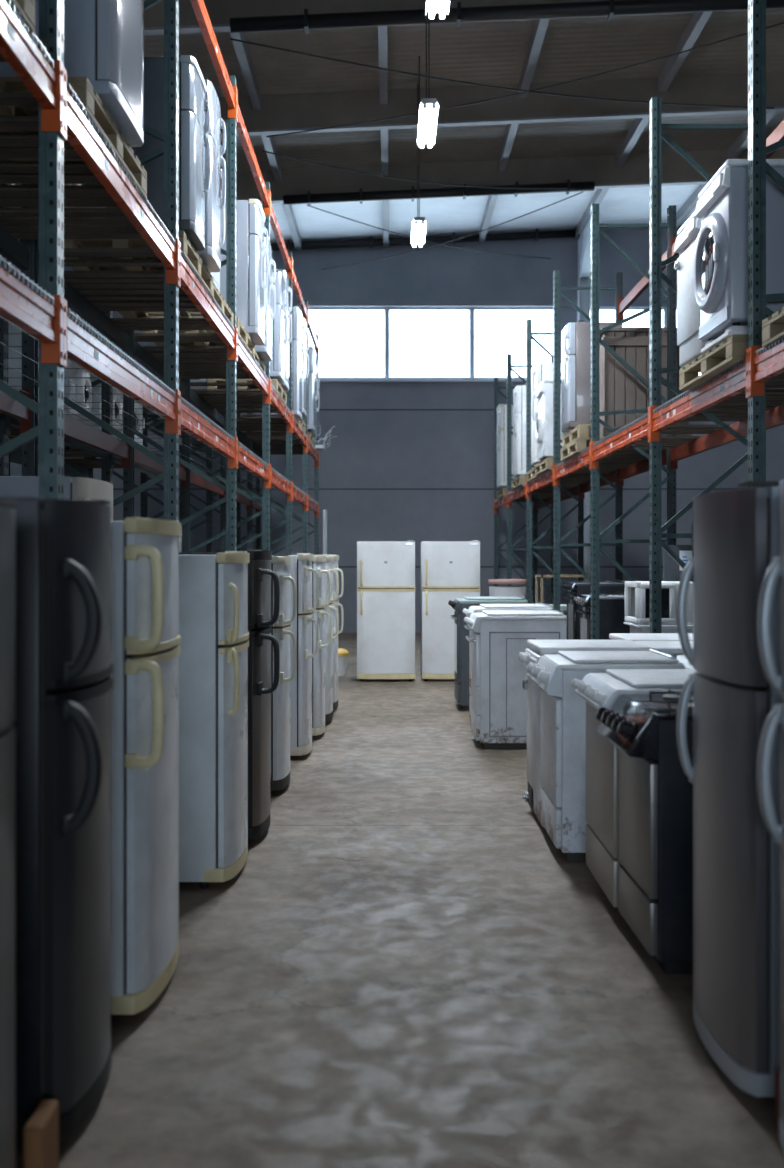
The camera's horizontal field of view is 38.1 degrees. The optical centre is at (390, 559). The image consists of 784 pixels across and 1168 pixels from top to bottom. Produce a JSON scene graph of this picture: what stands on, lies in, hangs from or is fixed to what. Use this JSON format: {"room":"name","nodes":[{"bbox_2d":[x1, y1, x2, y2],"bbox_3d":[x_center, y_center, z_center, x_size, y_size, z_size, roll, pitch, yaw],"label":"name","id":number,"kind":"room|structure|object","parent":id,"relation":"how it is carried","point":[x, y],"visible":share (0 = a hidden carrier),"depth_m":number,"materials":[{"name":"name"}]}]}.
{"room":"appliance warehouse","nodes":[
{"label":"appliance warehouse","id":0,"kind":"room"},
{"bbox_2d":[16,633,783,1167],"bbox_3d":[1.000,1.570,8.450,14.800,0.200,29.300,0,0,0],"label":"floor","id":1,"kind":"structure","parent":0,"point":[406,968],"depth_m":3.78,"materials":[{"name":"concrete"}]},
{"bbox_2d":[0,500,16,1167],"bbox_3d":[-1.029,0.670,2.235,0.542,1.599,0.614,0,0,0],"label":"refrigerator","id":2,"kind":"object","parent":1,"relation":"on","point":[7,515],"visible":1,"depth_m":2.41,"materials":[{"name":"grey"}]},
{"bbox_2d":[23,1100,58,1167],"bbox_3d":[-0.823,1.385,2.670,0.045,0.170,0.140,0,0,0],"label":"wooden block","id":3,"kind":"object","parent":1,"relation":"on","point":[41,1131],"visible":1,"depth_m":2.64,"materials":[{"name":"brown wood"}]},
{"bbox_2d":[0,497,112,1151],"bbox_3d":[-0.997,0.650,3.035,0.556,1.639,0.496,0,0,0],"label":"refrigerator","id":4,"kind":"object","parent":1,"relation":"on","point":[64,667],"visible":0.97,"depth_m":2.80,"materials":[{"name":"grey"}]},
{"bbox_2d":[0,476,112,520],"bbox_3d":[-1.697,0.528,5.720,0.606,1.884,0.624,0,0,0],"label":"refrigerator","id":5,"kind":"object","parent":1,"relation":"on","point":[75,488],"visible":0.12,"depth_m":5.41,"materials":[{"name":"grey paint"}]},
{"bbox_2d":[0,207,260,551],"bbox_3d":[-2.830,-0.480,12.500,1.000,3.900,16.140,0,0,0],"label":"rack","id":6,"kind":"object","parent":1,"relation":"on","point":[9,426],"visible":0.15,"depth_m":10.52,"materials":[{"name":"metal"}]},
{"bbox_2d":[9,322,67,413],"bbox_3d":[-2.724,-1.388,8.300,0.617,0.760,0.732,0,0,0],"label":"washing machine","id":7,"kind":"object","parent":6,"relation":"on","point":[15,378],"visible":0.05,"depth_m":7.94,"materials":[{"name":"black metal"}]},
{"bbox_2d":[64,359,94,425],"bbox_3d":[-2.724,-1.388,9.102,0.617,0.760,0.732,0,0,-3],"label":"washing machine","id":8,"kind":"object","parent":6,"relation":"on","point":[81,377],"visible":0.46,"depth_m":8.94,"materials":[{"name":"white metal"}]},
{"bbox_2d":[65,373,122,449],"bbox_3d":[-2.724,-1.388,10.120,0.617,0.760,0.732,0,0,0],"label":"washing machine","id":9,"kind":"object","parent":6,"relation":"on","point":[116,394],"visible":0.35,"depth_m":9.97,"materials":[{"name":"white metal"}]},
{"bbox_2d":[64,393,144,457],"bbox_3d":[-2.724,-1.388,10.916,0.617,0.760,0.732,0,0,6],"label":"washing machine","id":10,"kind":"object","parent":6,"relation":"on","point":[139,425],"visible":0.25,"depth_m":10.96,"materials":[{"name":"white metal"}]},
{"bbox_2d":[110,518,180,1020],"bbox_3d":[-1.005,0.663,3.893,0.579,1.614,0.665,0,0,0],"label":"refrigerator","id":11,"kind":"object","parent":1,"relation":"on","point":[145,637],"visible":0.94,"depth_m":3.60,"materials":[{"name":"grey"}]},
{"bbox_2d":[0,0,318,554],"bbox_3d":[-1.780,-1.300,11.165,1.000,5.540,18.810,0,0,0],"label":"rack","id":12,"kind":"object","parent":1,"relation":"on","point":[65,132],"visible":0.73,"depth_m":6.92,"materials":[{"name":"metal"}]},
{"bbox_2d":[5,0,34,33],"bbox_3d":[-1.700,-1.995,3.550,0.800,0.144,1.200,0,0,0],"label":"wooden pallet","id":13,"kind":"object","parent":12,"relation":"on","point":[26,8],"visible":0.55,"depth_m":4.06,"materials":[{"name":"brown wood"}]},
{"bbox_2d":[0,76,146,198],"bbox_3d":[-1.700,-1.995,5.450,0.800,0.144,1.200,0,0,0],"label":"wooden pallet","id":14,"kind":"object","parent":12,"relation":"on","point":[81,85],"visible":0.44,"depth_m":5.16,"materials":[{"name":"brown wood"}]},
{"bbox_2d":[0,0,143,146],"bbox_3d":[-1.527,-2.925,5.450,0.636,1.714,0.664,0,0,0],"label":"refrigerator","id":15,"kind":"object","parent":14,"relation":"on","point":[104,39],"visible":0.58,"depth_m":5.14,"materials":[{"name":"grey"}]},
{"bbox_2d":[64,231,213,296],"bbox_3d":[-1.700,-1.995,7.720,0.800,0.144,1.200,0,0,0],"label":"wooden pallet","id":16,"kind":"object","parent":12,"relation":"on","point":[188,249],"visible":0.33,"depth_m":7.43,"materials":[{"name":"brown wood"}]},
{"bbox_2d":[106,55,210,250],"bbox_3d":[-1.517,-2.645,7.470,0.596,1.154,0.512,0,0,0],"label":"refrigerator","id":17,"kind":"object","parent":16,"relation":"on","point":[193,130],"visible":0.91,"depth_m":7.22,"materials":[{"name":"grey paint"}]},
{"bbox_2d":[197,78,225,271],"bbox_3d":[-1.487,-2.695,8.050,0.576,1.254,0.504,0,0,0],"label":"refrigerator","id":18,"kind":"object","parent":16,"relation":"on","point":[210,256],"visible":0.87,"depth_m":7.95,"materials":[{"name":"grey"}]},
{"bbox_2d":[117,284,233,330],"bbox_3d":[-1.720,-1.995,8.930,0.800,0.144,1.200,0,0,0],"label":"wooden pallet","id":19,"kind":"object","parent":12,"relation":"on","point":[218,297],"visible":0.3,"depth_m":9.28,"materials":[{"name":"brown wood"}]},
{"bbox_2d":[144,317,254,358],"bbox_3d":[-1.700,-1.995,10.250,0.800,0.144,1.200,0,0,0],"label":"wooden pallet","id":20,"kind":"object","parent":12,"relation":"on","point":[242,332],"visible":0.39,"depth_m":10.18,"materials":[{"name":"brown wood"}]},
{"bbox_2d":[192,198,267,344],"bbox_3d":[-1.522,-2.710,10.800,0.656,1.284,0.612,0,0,0],"label":"refrigerator","id":21,"kind":"object","parent":20,"relation":"on","point":[251,246],"visible":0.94,"depth_m":10.50,"materials":[{"name":"grey"}]},
{"bbox_2d":[190,351,264,379],"bbox_3d":[-1.740,-1.995,11.520,0.800,0.144,1.200,0,0,0],"label":"wooden pallet","id":22,"kind":"object","parent":12,"relation":"on","point":[257,357],"visible":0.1,"depth_m":11.74,"materials":[{"name":"brown wood"}]},
{"bbox_2d":[255,236,275,360],"bbox_3d":[-1.522,-2.675,11.725,0.616,1.214,0.554,0,0,0],"label":"refrigerator","id":23,"kind":"object","parent":22,"relation":"on","point":[264,351],"visible":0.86,"depth_m":11.67,"materials":[{"name":"grey"}]},
{"bbox_2d":[207,379,286,405],"bbox_3d":[-1.700,-1.995,13.550,0.800,0.144,1.200,0,0,0],"label":"wooden pallet","id":24,"kind":"object","parent":12,"relation":"on","point":[275,382],"visible":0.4,"depth_m":13.00,"materials":[{"name":"brown wood"}]},
{"bbox_2d":[270,270,287,383],"bbox_3d":[-1.532,-2.695,13.275,0.616,1.254,0.554,0,0,0],"label":"refrigerator","id":25,"kind":"object","parent":24,"relation":"on","point":[277,364],"visible":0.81,"depth_m":13.02,"materials":[{"name":"grey"}]},
{"bbox_2d":[276,269,291,390],"bbox_3d":[-1.532,-2.785,13.870,0.616,1.434,0.504,0,0,0],"label":"refrigerator","id":26,"kind":"object","parent":24,"relation":"on","point":[285,386],"visible":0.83,"depth_m":13.82,"materials":[{"name":"grey"}]},
{"bbox_2d":[243,414,305,433],"bbox_3d":[-1.700,-1.995,16.680,0.800,0.144,1.200,0,0,0],"label":"wooden pallet","id":27,"kind":"object","parent":12,"relation":"on","point":[302,424],"visible":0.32,"depth_m":16.67,"materials":[{"name":"brown wood"}]},
{"bbox_2d":[302,316,308,416],"bbox_3d":[-1.497,-2.775,16.410,0.586,1.414,0.584,0,0,0],"label":"refrigerator","id":28,"kind":"object","parent":27,"relation":"on","point":[305,375],"visible":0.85,"depth_m":16.46,"materials":[{"name":"grey"}]},
{"bbox_2d":[256,305,304,420],"bbox_3d":[-1.512,-2.681,15.625,0.616,1.514,0.654,0,0,0],"label":"refrigerator","id":29,"kind":"object","parent":12,"relation":"on","point":[297,325],"visible":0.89,"depth_m":15.31,"materials":[{"name":"grey"}]},
{"bbox_2d":[308,432,314,446],"bbox_3d":[-1.700,-1.995,18.900,0.800,0.144,1.200,0,0,0],"label":"wooden pallet","id":30,"kind":"object","parent":12,"relation":"on","point":[312,439],"visible":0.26,"depth_m":18.79,"materials":[{"name":"brown wood"}]},
{"bbox_2d":[283,346,317,432],"bbox_3d":[-1.497,-2.750,18.500,0.586,1.364,0.604,0,0,0],"label":"refrigerator","id":31,"kind":"object","parent":30,"relation":"on","point":[312,379],"visible":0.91,"depth_m":18.21,"materials":[{"name":"grey"}]},
{"bbox_2d":[179,551,249,887],"bbox_3d":[-0.964,0.713,5.372,0.572,1.514,0.668,0,0,0],"label":"refrigerator","id":32,"kind":"object","parent":1,"relation":"on","point":[213,589],"visible":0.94,"depth_m":5.05,"materials":[{"name":"grey"}]},
{"bbox_2d":[179,549,279,838],"bbox_3d":[-0.886,0.706,6.104,0.618,1.529,0.564,0,0,0],"label":"refrigerator","id":33,"kind":"object","parent":1,"relation":"on","point":[259,572],"visible":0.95,"depth_m":5.86,"materials":[{"name":"grey"}]},
{"bbox_2d":[270,555,296,790],"bbox_3d":[-0.896,0.718,7.335,0.617,1.504,0.582,0,0,0],"label":"refrigerator","id":34,"kind":"object","parent":1,"relation":"on","point":[280,564],"visible":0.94,"depth_m":7.07,"materials":[{"name":"white metal"}]},
{"bbox_2d":[272,553,318,759],"bbox_3d":[-0.846,0.708,8.600,0.627,1.524,0.572,0,0,0],"label":"refrigerator","id":35,"kind":"object","parent":1,"relation":"on","point":[301,570],"visible":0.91,"depth_m":8.33,"materials":[{"name":"grey"}]},
{"bbox_2d":[312,555,330,735],"bbox_3d":[-0.801,0.713,9.555,0.627,1.514,0.582,0,0,0],"label":"refrigerator","id":36,"kind":"object","parent":1,"relation":"on","point":[318,563],"visible":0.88,"depth_m":9.29,"materials":[{"name":"grey"}]},
{"bbox_2d":[323,555,338,721],"bbox_3d":[-0.776,0.713,10.335,0.627,1.514,0.582,0,0,0],"label":"refrigerator","id":37,"kind":"object","parent":1,"relation":"on","point":[329,559],"visible":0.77,"depth_m":10.08,"materials":[{"name":"grey"}]},
{"bbox_2d":[331,555,343,709],"bbox_3d":[-0.767,0.708,11.150,0.627,1.524,0.612,0,0,0],"label":"refrigerator","id":38,"kind":"object","parent":1,"relation":"on","point":[336,557],"visible":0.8,"depth_m":10.91,"materials":[{"name":"grey"}]},
{"bbox_2d":[357,540,414,680],"bbox_3d":[-0.060,0.616,13.990,0.706,1.709,0.700,0,0,0],"label":"refrigerator","id":39,"kind":"object","parent":1,"relation":"on","point":[385,569],"visible":1,"depth_m":13.68,"materials":[{"name":"grey"}]},
{"bbox_2d":[421,540,479,680],"bbox_3d":[0.725,0.616,13.990,0.706,1.709,0.700,0,0,0],"label":"refrigerator","id":40,"kind":"object","parent":1,"relation":"on","point":[450,570],"visible":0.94,"depth_m":13.68,"materials":[{"name":"grey"}]},
{"bbox_2d":[448,595,527,710],"bbox_3d":[0.957,0.915,11.350,0.752,1.110,0.588,0,0,0],"label":"gas stove","id":41,"kind":"object","parent":1,"relation":"on","point":[461,644],"visible":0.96,"depth_m":11.06,"materials":[{"name":"grey paint"}]},
{"bbox_2d":[488,579,526,599],"bbox_3d":[1.620,0.870,15.750,0.540,1.200,0.540,0,0,0],"label":"plastic crate","id":42,"kind":"object","parent":1,"relation":"on","point":[494,591],"visible":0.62,"depth_m":15.54,"materials":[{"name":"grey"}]},
{"bbox_2d":[489,586,525,599],"bbox_3d":[1.620,0.920,15.750,0.520,1.100,0.520,0,0,0],"label":"tub","id":43,"kind":"object","parent":42,"relation":"in","point":[494,591],"depth_m":15.54,"materials":[{"name":"grey"}]},
{"bbox_2d":[463,602,552,717],"bbox_3d":[0.999,0.922,9.850,0.728,1.095,0.608,0,0,0],"label":"gas stove","id":44,"kind":"object","parent":1,"relation":"on","point":[540,606],"visible":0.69,"depth_m":9.73,"materials":[{"name":"white metal"}]},
{"bbox_2d":[471,606,550,611],"bbox_3d":[1.038,0.424,9.850,0.651,0.029,0.608,0,0,0],"label":"cooktop","id":45,"kind":"object","parent":44,"relation":"in","point":[473,608],"depth_m":9.57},
{"bbox_2d":[464,609,566,748],"bbox_3d":[0.979,0.935,9.080,0.768,1.070,0.592,0,0,0],"label":"gas stove","id":46,"kind":"object","parent":1,"relation":"on","point":[498,697],"visible":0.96,"depth_m":8.79,"materials":[{"name":"white metal"}]},
{"bbox_2d":[473,613,566,619],"bbox_3d":[1.018,0.450,9.080,0.691,0.029,0.588,0,0,0],"label":"cooktop","id":47,"kind":"object","parent":46,"relation":"in","point":[476,616],"depth_m":8.79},
{"bbox_2d":[518,640,652,826],"bbox_3d":[1.079,0.970,6.420,0.677,1.000,0.592,0,0,0],"label":"gas stove","id":48,"kind":"object","parent":1,"relation":"on","point":[538,648],"visible":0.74,"depth_m":6.33,"materials":[{"name":"white metal"}]},
{"bbox_2d":[561,580,624,639],"bbox_3d":[2.384,0.855,13.400,0.679,1.230,0.608,0,0,0],"label":"gas stove","id":49,"kind":"object","parent":1,"relation":"on","point":[575,589],"visible":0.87,"depth_m":13.11,"materials":[{"name":"grey"}]},
{"bbox_2d":[574,593,629,639],"bbox_3d":[2.364,0.915,12.400,0.659,1.110,0.608,0,0,0],"label":"gas stove","id":50,"kind":"object","parent":1,"relation":"on","point":[611,606],"visible":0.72,"depth_m":12.10,"materials":[{"name":"grey"}]},
{"bbox_2d":[526,649,683,861],"bbox_3d":[1.070,0.970,5.790,0.706,1.000,0.588,0,0,0],"label":"gas stove","id":51,"kind":"object","parent":1,"relation":"on","point":[563,712],"visible":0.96,"depth_m":5.50,"materials":[{"name":"white metal"}]},
{"bbox_2d":[543,654,683,669],"bbox_3d":[1.117,0.519,5.790,0.611,0.029,0.588,0,0,0],"label":"cooktop","id":52,"kind":"object","parent":51,"relation":"in","point":[550,661],"depth_m":5.53,"materials":[{"name":"metal"}]},
{"bbox_2d":[571,669,695,923],"bbox_3d":[1.169,0.978,4.895,0.699,0.985,0.668,0,0,0],"label":"gas stove","id":53,"kind":"object","parent":1,"relation":"on","point":[598,690],"visible":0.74,"depth_m":4.80,"materials":[{"name":"white metal"}]},
{"bbox_2d":[589,673,692,695],"bbox_3d":[1.212,0.534,4.895,0.611,0.029,0.668,0,0,0],"label":"cooktop","id":54,"kind":"object","parent":53,"relation":"in","point":[613,684],"depth_m":4.74,"materials":[{"name":"metal"}]},
{"bbox_2d":[493,0,783,639],"bbox_3d":[2.455,-1.065,13.035,0.910,5.070,18.770,0,0,0],"label":"rack","id":55,"kind":"object","parent":1,"relation":"on","point":[751,393],"visible":0.73,"depth_m":8.91,"materials":[{"name":"metal"}]},
{"bbox_2d":[497,487,506,498],"bbox_3d":[2.400,-1.225,20.900,0.800,0.144,1.200,0,0,0],"label":"wooden pallet","id":56,"kind":"object","parent":55,"relation":"on","point":[502,491],"visible":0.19,"depth_m":20.55,"materials":[{"name":"brown wood"}]},
{"bbox_2d":[496,404,516,487],"bbox_3d":[2.222,-2.056,20.700,0.616,1.514,0.612,0,0,0],"label":"refrigerator","id":57,"kind":"object","parent":56,"relation":"on","point":[501,409],"visible":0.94,"depth_m":20.40,"materials":[{"name":"white metal"}]},
{"bbox_2d":[512,475,525,489],"bbox_3d":[2.380,-1.225,18.000,0.800,0.144,1.200,0,0,0],"label":"wooden pallet","id":58,"kind":"object","parent":55,"relation":"on","point":[519,481],"visible":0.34,"depth_m":17.76,"materials":[{"name":"brown wood"}]},
{"bbox_2d":[513,385,534,476],"bbox_3d":[2.212,-2.016,17.925,0.596,1.434,0.554,0,0,0],"label":"refrigerator","id":59,"kind":"object","parent":58,"relation":"on","point":[519,392],"visible":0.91,"depth_m":17.65,"materials":[{"name":"white metal"}]},
{"bbox_2d":[526,467,537,481],"bbox_3d":[2.400,-1.225,16.170,0.800,0.144,1.200,0,0,0],"label":"wooden pallet","id":60,"kind":"object","parent":55,"relation":"on","point":[530,474],"visible":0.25,"depth_m":16.27,"materials":[{"name":"brown wood"}]},
{"bbox_2d":[531,363,560,464],"bbox_3d":[2.222,-1.996,15.675,0.596,1.394,0.554,0,0,0],"label":"refrigerator","id":61,"kind":"object","parent":60,"relation":"on","point":[539,372],"visible":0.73,"depth_m":15.44,"materials":[{"name":"white metal"}]},
{"bbox_2d":[535,457,563,475],"bbox_3d":[2.370,-1.225,14.950,0.800,0.144,1.200,0,0,0],"label":"wooden pallet","id":62,"kind":"object","parent":55,"relation":"on","point":[544,465],"visible":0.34,"depth_m":14.76,"materials":[{"name":"brown wood"}]},
{"bbox_2d":[533,379,566,459],"bbox_3d":[2.204,-1.799,14.750,0.657,1.000,0.612,0,0,0],"label":"washing machine","id":63,"kind":"object","parent":62,"relation":"on","point":[543,426],"visible":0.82,"depth_m":14.45,"materials":[{"name":"white metal"}]},
{"bbox_2d":[560,438,590,460],"bbox_3d":[2.380,-1.225,12.670,0.800,0.144,1.200,0,0,0],"label":"wooden pallet","id":64,"kind":"object","parent":55,"relation":"on","point":[575,447],"visible":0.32,"depth_m":12.42,"materials":[{"name":"brown wood"}]},
{"bbox_2d":[562,424,590,447],"bbox_3d":[2.400,-1.371,12.660,0.800,0.144,1.200,0,0,0],"label":"wooden pallet","id":65,"kind":"object","parent":64,"relation":"on","point":[582,430],"visible":0.3,"depth_m":12.33,"materials":[{"name":"brown wood"}]},
{"bbox_2d":[561,322,621,432],"bbox_3d":[2.252,-2.053,12.910,0.636,1.214,0.584,0,0,0],"label":"refrigerator","id":66,"kind":"object","parent":65,"relation":"on","point":[575,337],"visible":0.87,"depth_m":12.62,"materials":[{"name":"grey"}]},
{"bbox_2d":[599,327,692,439],"bbox_3d":[2.640,-1.774,11.838,0.940,1.240,0.345,0,0,0],"label":"crate","id":67,"kind":"object","parent":55,"relation":"on","point":[620,389],"visible":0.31,"depth_m":11.69,"materials":[{"name":"brown wood"}]},
{"bbox_2d":[679,334,747,389],"bbox_3d":[2.360,-1.225,7.120,0.800,0.144,1.200,0,0,0],"label":"wooden pallet","id":68,"kind":"object","parent":55,"relation":"on","point":[729,352],"visible":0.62,"depth_m":7.01,"materials":[{"name":"brown wood"}]},
{"bbox_2d":[674,211,707,367],"bbox_3d":[2.259,-1.784,7.520,0.646,0.970,0.592,0,0,0],"label":"washing machine","id":69,"kind":"object","parent":68,"relation":"on","point":[689,343],"visible":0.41,"depth_m":7.53,"materials":[{"name":"white metal"}]},
{"bbox_2d":[701,326,747,353],"bbox_3d":[2.250,-1.329,6.855,0.600,0.061,0.590,0,0,0],"label":"foam base","id":70,"kind":"object","parent":68,"relation":"on","point":[731,330],"visible":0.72,"depth_m":6.63,"materials":[{"name":"white"}]},
{"bbox_2d":[693,159,783,340],"bbox_3d":[2.215,-1.839,6.860,0.674,0.955,0.632,0,0,0],"label":"washing machine","id":71,"kind":"object","parent":70,"relation":"on","point":[720,263],"visible":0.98,"depth_m":6.56,"materials":[{"name":"white metal"}]},
{"bbox_2d":[762,307,783,346],"bbox_3d":[2.410,-1.225,5.550,0.800,0.144,1.200,0,0,0],"label":"wooden pallet","id":72,"kind":"object","parent":55,"relation":"on","point":[772,327],"visible":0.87,"depth_m":6.02,"materials":[{"name":"brown wood"}]},
{"bbox_2d":[596,689,692,973],"bbox_3d":[1.160,0.988,4.269,0.706,0.965,0.528,0,0,-1],"label":"gas stove","id":73,"kind":"object","parent":1,"relation":"on","point":[656,793],"visible":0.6,"depth_m":4.01,"materials":[{"name":"black metal"}]},
{"bbox_2d":[622,694,692,719],"bbox_3d":[1.218,0.549,4.270,0.591,0.029,0.528,0,0,-1],"label":"cooktop","id":74,"kind":"object","parent":73,"relation":"in","point":[650,706],"depth_m":4.19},
{"bbox_2d":[609,633,692,640],"bbox_3d":[1.744,0.985,7.450,0.637,0.970,0.612,0,0,0],"label":"washing machine","id":75,"kind":"object","parent":1,"relation":"on","point":[614,636],"visible":0.06,"depth_m":7.42,"materials":[{"name":"white metal"}]},
{"bbox_2d":[624,581,692,633],"bbox_3d":[2.257,0.825,9.410,0.555,1.290,0.520,0,0,0],"label":"countertop oven","id":76,"kind":"object","parent":1,"relation":"on","point":[636,592],"visible":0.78,"depth_m":9.18,"materials":[{"name":"white metal"}]},
{"bbox_2d":[635,641,692,655],"bbox_3d":[1.700,0.983,6.680,0.554,0.975,0.552,0,0,0],"label":"washing machine","id":77,"kind":"object","parent":1,"relation":"on","point":[671,647],"visible":0.02,"depth_m":6.57,"materials":[{"name":"white metal"}]},
{"bbox_2d":[663,545,692,581],"bbox_3d":[2.590,0.670,9.777,0.480,1.600,0.046,0,0,0],"label":"metal panel","id":78,"kind":"object","parent":1,"relation":"on","point":[671,572],"visible":0.03,"depth_m":9.76,"materials":[{"name":"grey paint"}]},
{"bbox_2d":[676,481,783,1096],"bbox_3d":[1.202,0.629,3.315,0.605,1.682,0.574,0,0,0],"label":"refrigerator","id":79,"kind":"object","parent":1,"relation":"on","point":[736,532],"visible":0.98,"depth_m":3.12,"materials":[{"name":"grey"}]},
{"bbox_2d":[757,480,783,1152],"bbox_3d":[1.213,0.629,2.530,0.604,1.682,0.624,0,0,0],"label":"refrigerator","id":80,"kind":"object","parent":1,"relation":"on","point":[775,718],"visible":1,"depth_m":2.79,"materials":[{"name":"grey"}]},
{"bbox_2d":[93,225,783,632],"bbox_3d":[1.000,-2.704,23.000,14.400,8.349,0.200,0,0,0],"label":"wall","id":81,"kind":"structure","parent":0,"point":[414,461],"depth_m":22.90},
{"bbox_2d":[230,31,301,250],"bbox_3d":[-1.850,-6.324,8.450,0.110,0.195,28.900,0,0,0],"label":"rafter","id":82,"kind":"structure","parent":81,"relation":"attached to","point":[241,49],"depth_m":15.55,"materials":[{"name":"paint"}]},
{"bbox_2d":[308,307,386,378],"bbox_3d":[-0.940,-4.380,22.990,1.720,1.460,0.080,0,0,0],"label":"window","id":83,"kind":"structure","parent":81,"relation":"in","point":[310,308],"depth_m":22.95,"materials":[{"name":"white"}]},
{"bbox_2d":[190,379,525,381],"bbox_3d":[-1.300,-3.619,22.864,9.800,0.058,0.068,0,0,0],"label":"trim","id":84,"kind":"structure","parent":81,"relation":"attached to","point":[200,380],"depth_m":22.83,"materials":[{"name":"white"}]},
{"bbox_2d":[378,26,388,246],"bbox_3d":[-0.100,-6.403,8.450,0.110,0.195,28.900,0,0,0],"label":"rafter","id":85,"kind":"structure","parent":81,"relation":"attached to","point":[382,30],"depth_m":15.57,"materials":[{"name":"paint"}]},
{"bbox_2d":[387,307,471,378],"bbox_3d":[0.780,-4.380,22.990,1.720,1.460,0.080,0,0,0],"label":"window","id":86,"kind":"structure","parent":81,"relation":"in","point":[389,309],"depth_m":22.95,"materials":[{"name":"white"}]},
{"bbox_2d":[292,301,569,306],"bbox_3d":[-1.300,-5.161,22.874,9.800,0.098,0.048,0,0,0],"label":"trim","id":87,"kind":"structure","parent":81,"relation":"attached to","point":[310,303],"depth_m":22.85,"materials":[{"name":"paint"}]},
{"bbox_2d":[472,307,552,378],"bbox_3d":[2.490,-4.380,22.990,1.700,1.460,0.080,0,0,0],"label":"window","id":88,"kind":"structure","parent":81,"relation":"in","point":[474,309],"depth_m":22.95,"materials":[{"name":"white"}]},
{"bbox_2d":[478,19,549,242],"bbox_3d":[1.820,-6.489,8.450,0.110,0.195,28.900,0,0,0],"label":"rafter","id":89,"kind":"structure","parent":81,"relation":"attached to","point":[540,26],"depth_m":15.59,"materials":[{"name":"paint"}]},
{"bbox_2d":[577,214,601,581],"bbox_3d":[3.860,-2.497,22.030,0.220,7.934,1.660,0,0,0],"label":"column","id":90,"kind":"structure","parent":81,"relation":"attached to","point":[584,241],"depth_m":22.70,"materials":[{"name":"white"}]},
{"bbox_2d":[574,11,712,238],"bbox_3d":[3.750,-6.576,8.450,0.110,0.195,28.900,0,0,0],"label":"rafter","id":91,"kind":"structure","parent":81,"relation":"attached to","point":[698,20],"depth_m":15.51,"materials":[{"name":"paint"}]},
{"bbox_2d":[666,112,776,234],"bbox_3d":[5.600,-6.660,8.450,0.110,0.195,28.900,0,0,0],"label":"rafter","id":92,"kind":"structure","parent":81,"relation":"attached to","point":[740,144],"depth_m":18.65,"materials":[{"name":"paint"}]},
{"bbox_2d":[144,8,783,171],"bbox_3d":[1.000,-6.630,8.450,14.800,0.816,29.300,0,0,0],"label":"ceiling","id":93,"kind":"structure","parent":0,"point":[487,52],"depth_m":15.12,"materials":[{"name":"metal"}]},
{"bbox_2d":[144,0,614,34],"bbox_3d":[1.000,-6.295,12.630,14.400,1.168,0.120,0,0,0],"label":"rafter","id":94,"kind":"object","parent":93,"relation":"attached to","point":[220,12],"depth_m":12.60,"materials":[{"name":"paint"}]},
{"bbox_2d":[230,38,773,108],"bbox_3d":[1.700,-5.952,14.050,7.509,0.372,0.017,0,0,-21],"label":"cable","id":95,"kind":"object","parent":94,"relation":"attached to","point":[230,38],"visible":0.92,"depth_m":13.78,"materials":[{"name":"black plastic"}]},
{"bbox_2d":[15,147,783,207],"bbox_3d":[1.000,-6.295,18.730,14.400,1.168,0.120,0,0,0],"label":"rafter","id":96,"kind":"object","parent":93,"relation":"attached to","point":[601,169],"visible":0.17,"depth_m":18.70,"materials":[{"name":"paint"}]},
{"bbox_2d":[411,56,426,246],"bbox_3d":[0.365,-5.411,15.100,0.184,2.210,1.048,0,0,0],"label":"ceiling lamp","id":97,"kind":"object","parent":93,"relation":"hanging from","point":[418,223],"visible":0.98,"depth_m":14.98,"materials":[{"name":"grey"}]},
{"bbox_2d":[270,229,575,250],"bbox_3d":[-1.225,-6.335,22.780,9.957,0.597,0.180,0,0,0],"label":"pipe","id":98,"kind":"object","parent":93,"relation":"attached to","point":[536,234],"visible":0.58,"depth_m":22.71,"materials":[{"name":"metal"}]},
{"bbox_2d":[417,12,438,147],"bbox_3d":[0.365,-5.411,11.350,0.184,2.210,1.048,0,0,0],"label":"ceiling lamp","id":99,"kind":"object","parent":93,"relation":"hanging from","point":[428,109],"visible":1,"depth_m":11.18,"materials":[{"name":"grey"}]},
{"bbox_2d":[283,179,594,205],"bbox_3d":[0.775,-5.968,18.450,5.057,0.383,0.180,0,0,0],"label":"pipe","id":100,"kind":"object","parent":93,"relation":"attached to","point":[464,192],"visible":0.98,"depth_m":18.39,"materials":[{"name":"metal"}]},
{"bbox_2d":[262,150,575,188],"bbox_3d":[0.600,-5.852,17.150,5.420,0.372,0.016,0,0,-28],"label":"cable","id":101,"kind":"object","parent":100,"relation":"attached to","point":[262,150],"visible":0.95,"depth_m":16.99,"materials":[{"name":"black plastic"}]},
{"bbox_2d":[261,184,699,242],"bbox_3d":[1.000,-6.543,20.849,14.400,0.665,4.098,0,0,0],"label":"skylight","id":102,"kind":"object","parent":93,"relation":"attached to","point":[630,205],"visible":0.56,"depth_m":21.50,"materials":[{"name":"glass"}]},
{"bbox_2d":[218,72,783,136],"bbox_3d":[1.000,-6.295,15.730,14.400,1.168,0.120,0,0,0],"label":"rafter","id":103,"kind":"object","parent":93,"relation":"attached to","point":[279,113],"visible":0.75,"depth_m":15.70,"materials":[{"name":"paint"}]},
{"bbox_2d":[266,22,783,136],"bbox_3d":[1.650,-5.997,14.150,7.230,0.481,0.017,0,0,22],"label":"cable","id":104,"kind":"object","parent":93,"relation":"attached to","point":[781,22],"visible":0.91,"depth_m":14.07,"materials":[{"name":"black plastic"}]},
{"bbox_3d":[8.300,-2.704,8.450,0.200,8.349,28.900,0,0,0],"label":"wall","id":105,"kind":"structure","parent":0,"visible":0},
{"bbox_2d":[230,0,783,33],"bbox_3d":[3.225,-6.055,12.380,9.957,0.597,0.180,0,0,0],"label":"ceiling beam","id":106,"kind":"structure","parent":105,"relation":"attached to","point":[609,8],"depth_m":12.32,"materials":[{"name":"metal"}]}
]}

